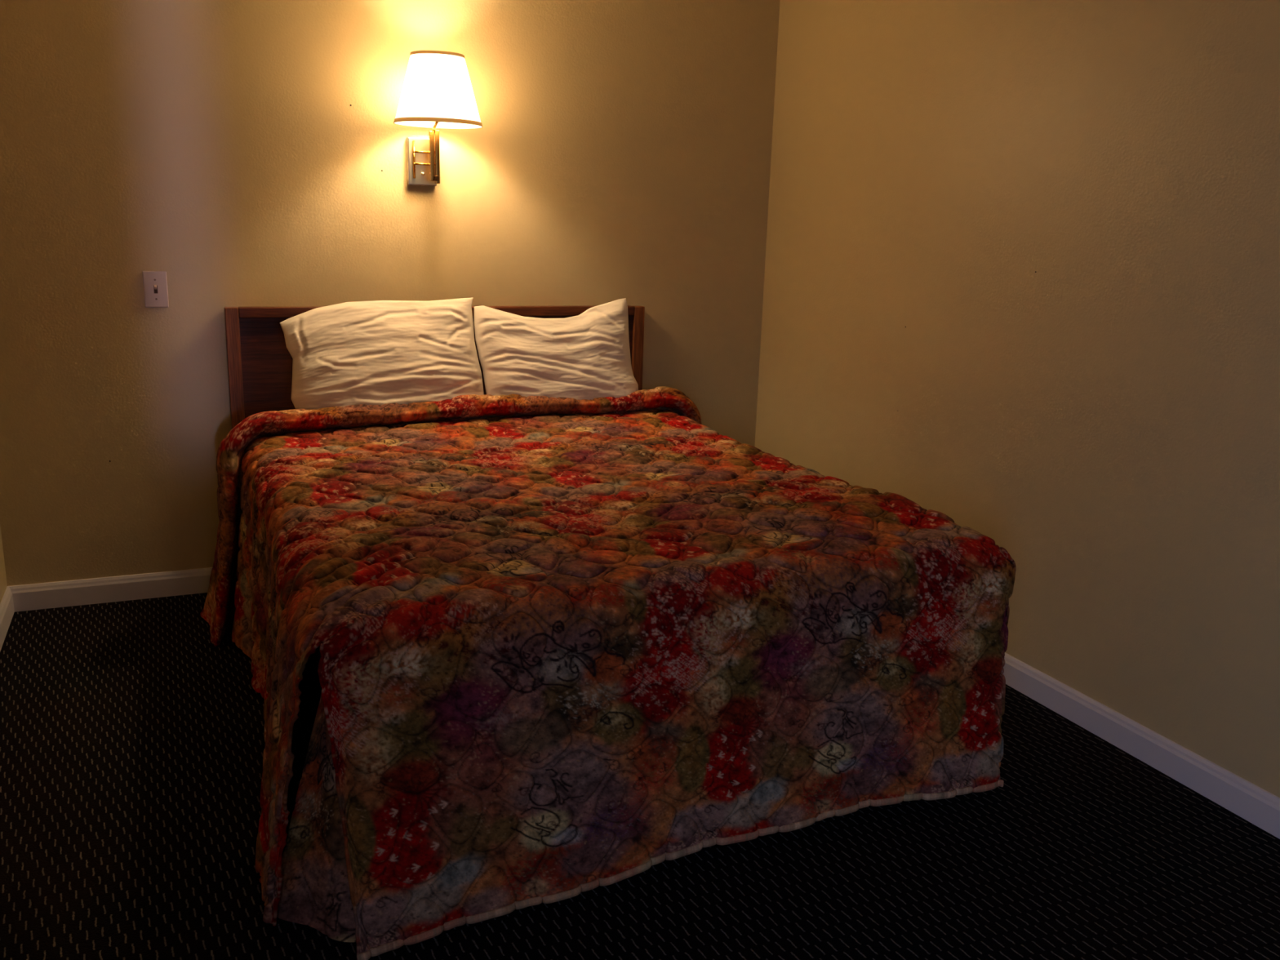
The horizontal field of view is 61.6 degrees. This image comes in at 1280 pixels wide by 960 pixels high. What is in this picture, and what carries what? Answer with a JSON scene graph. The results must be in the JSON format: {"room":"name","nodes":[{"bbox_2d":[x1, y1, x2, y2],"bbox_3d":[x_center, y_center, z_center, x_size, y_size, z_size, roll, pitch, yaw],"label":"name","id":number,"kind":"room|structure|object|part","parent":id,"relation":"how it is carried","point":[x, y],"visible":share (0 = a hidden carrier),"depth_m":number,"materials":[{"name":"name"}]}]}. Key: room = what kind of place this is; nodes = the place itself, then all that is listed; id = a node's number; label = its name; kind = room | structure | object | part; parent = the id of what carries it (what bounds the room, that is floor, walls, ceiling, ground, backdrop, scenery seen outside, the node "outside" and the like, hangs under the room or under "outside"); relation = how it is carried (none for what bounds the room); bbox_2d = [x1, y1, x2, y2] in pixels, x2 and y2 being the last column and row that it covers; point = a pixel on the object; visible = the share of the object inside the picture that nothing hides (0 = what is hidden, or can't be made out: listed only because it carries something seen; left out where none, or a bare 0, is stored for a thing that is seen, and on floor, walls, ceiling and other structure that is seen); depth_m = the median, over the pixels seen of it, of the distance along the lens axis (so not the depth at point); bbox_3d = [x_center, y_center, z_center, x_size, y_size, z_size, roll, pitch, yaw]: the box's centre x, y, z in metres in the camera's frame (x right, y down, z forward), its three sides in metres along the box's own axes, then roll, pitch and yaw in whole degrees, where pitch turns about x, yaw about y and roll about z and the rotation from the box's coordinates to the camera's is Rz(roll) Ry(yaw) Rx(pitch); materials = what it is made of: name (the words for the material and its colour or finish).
{"room":"hotel room","nodes":[
{"label":"hotel room","id":0,"kind":"room"},
{"bbox_2d":[0,525,7,603],"bbox_3d":[-0.926,-0.122,0.664,0.100,2.440,5.600,-4,15,-23],"label":"wall","id":1,"kind":"structure","parent":0,"point":[3,584],"depth_m":3.37,"materials":[{"name":"paint"}]},
{"bbox_2d":[0,586,14,651],"bbox_3d":[-0.910,1.019,0.964,0.014,0.084,5.600,-4,15,-23],"label":"baseboard","id":2,"kind":"structure","parent":1,"relation":"attached to","point":[6,605],"depth_m":3.31,"materials":[{"name":"white paint"}]},
{"bbox_2d":[0,0,780,586],"bbox_3d":[-0.767,-0.865,3.752,2.919,2.440,0.101,-4,15,-23],"label":"wall","id":3,"kind":"structure","parent":0,"point":[246,153],"depth_m":3.54,"materials":[{"name":"paint"}]},
{"bbox_2d":[8,567,212,612],"bbox_3d":[-0.780,0.292,3.979,2.719,0.084,0.014,-4,15,-23],"label":"baseboard","id":4,"kind":"structure","parent":3,"relation":"attached to","point":[47,595],"depth_m":3.55,"materials":[{"name":"white paint"}]},
{"bbox_2d":[142,271,168,307],"bbox_3d":[-1.537,-0.605,3.406,0.070,0.114,0.020,-4,15,-23],"label":"light switch","id":5,"kind":"object","parent":3,"relation":"attached to","point":[154,282],"visible":1,"depth_m":3.41,"materials":[{"name":"beige plastic"}]},
{"bbox_2d":[223,305,644,429],"bbox_3d":[-0.680,-0.285,3.856,1.484,0.670,0.041,-4,15,-23],"label":"headboard","id":6,"kind":"object","parent":3,"relation":"attached to","point":[260,362],"visible":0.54,"depth_m":3.57,"materials":[{"name":"brown wood"}]},
{"bbox_3d":[-0.670,-0.595,3.781,1.399,0.034,0.040,-4,15,-23],"label":"rail","id":7,"kind":"part","parent":6,"relation":"part of","materials":[{"name":"brown wood"}]},
{"bbox_2d":[393,50,482,186],"bbox_3d":[-0.659,-1.168,3.489,0.285,0.402,0.314,-4,15,-23],"label":"wall sconce","id":8,"kind":"object","parent":3,"relation":"attached to","point":[437,91],"visible":1,"depth_m":3.38,"materials":[{"name":"white fabric"}]},
{"bbox_3d":[-0.759,-1.077,3.607,0.008,0.122,0.008,-4,15,-23],"label":"pivot rod","id":9,"kind":"part","parent":8,"relation":"part of","materials":[{"name":"gold metal"}]},
{"bbox_3d":[-0.735,-1.075,3.626,0.090,0.148,0.001,-4,15,-23],"label":"plate","id":10,"kind":"part","parent":8,"relation":"part of","materials":[{"name":"gold metal"}]},
{"bbox_3d":[-0.668,-1.172,3.518,0.012,0.056,0.102,-3,14,-19],"label":"arm","id":11,"kind":"part","parent":8,"relation":"part of","materials":[{"name":"gold metal"}]},
{"bbox_3d":[-0.650,-1.255,3.454,0.280,0.214,0.280,-4,15,-23],"label":"lamp shade","id":12,"kind":"part","parent":8,"relation":"part of","materials":[{"name":"beige fabric"}]},
{"bbox_2d":[0,592,1279,959],"bbox_3d":[0.328,1.018,1.518,2.919,0.100,5.800,-4,15,-23],"label":"floor","id":13,"kind":"structure","parent":0,"point":[132,744],"depth_m":2.24,"materials":[{"name":"carpet"}]},
{"bbox_3d":[-0.260,0.275,3.073,1.440,0.575,1.910,-4,15,-23],"label":"bed","id":14,"kind":"object","parent":13,"relation":"on","visible":0},
{"bbox_2d":[200,386,1016,959],"bbox_3d":[-0.234,0.228,3.006,1.854,0.691,2.104,-4,15,-23],"label":"bedspread","id":15,"kind":"object","parent":14,"relation":"on","point":[571,647],"visible":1,"depth_m":2.17,"materials":[{"name":"fabric"}]},
{"bbox_2d":[280,297,484,409],"bbox_3d":[-0.841,-0.404,3.566,0.657,0.386,0.195,-4,15,-23],"label":"pillow","id":16,"kind":"object","parent":15,"relation":"on","point":[375,352],"visible":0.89,"depth_m":3.53,"materials":[{"name":"white fabric"}]},
{"bbox_2d":[474,297,638,399],"bbox_3d":[-0.278,-0.443,3.803,0.597,0.384,0.194,-4,15,-23],"label":"pillow","id":17,"kind":"object","parent":15,"relation":"on","point":[586,355],"visible":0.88,"depth_m":3.77,"materials":[{"name":"white fabric"}]},
{"bbox_2d":[755,0,1279,797],"bbox_3d":[1.659,-0.310,1.773,0.101,2.440,5.600,-4,15,-23],"label":"wall","id":18,"kind":"structure","parent":0,"point":[1021,276],"depth_m":2.86,"materials":[{"name":"paint"}]},
{"bbox_2d":[1002,652,1279,839],"bbox_3d":[1.571,0.838,2.028,0.014,0.084,5.600,-4,15,-23],"label":"baseboard","id":19,"kind":"structure","parent":18,"relation":"attached to","point":[1257,806],"depth_m":2.68,"materials":[{"name":"white paint"}]}
]}

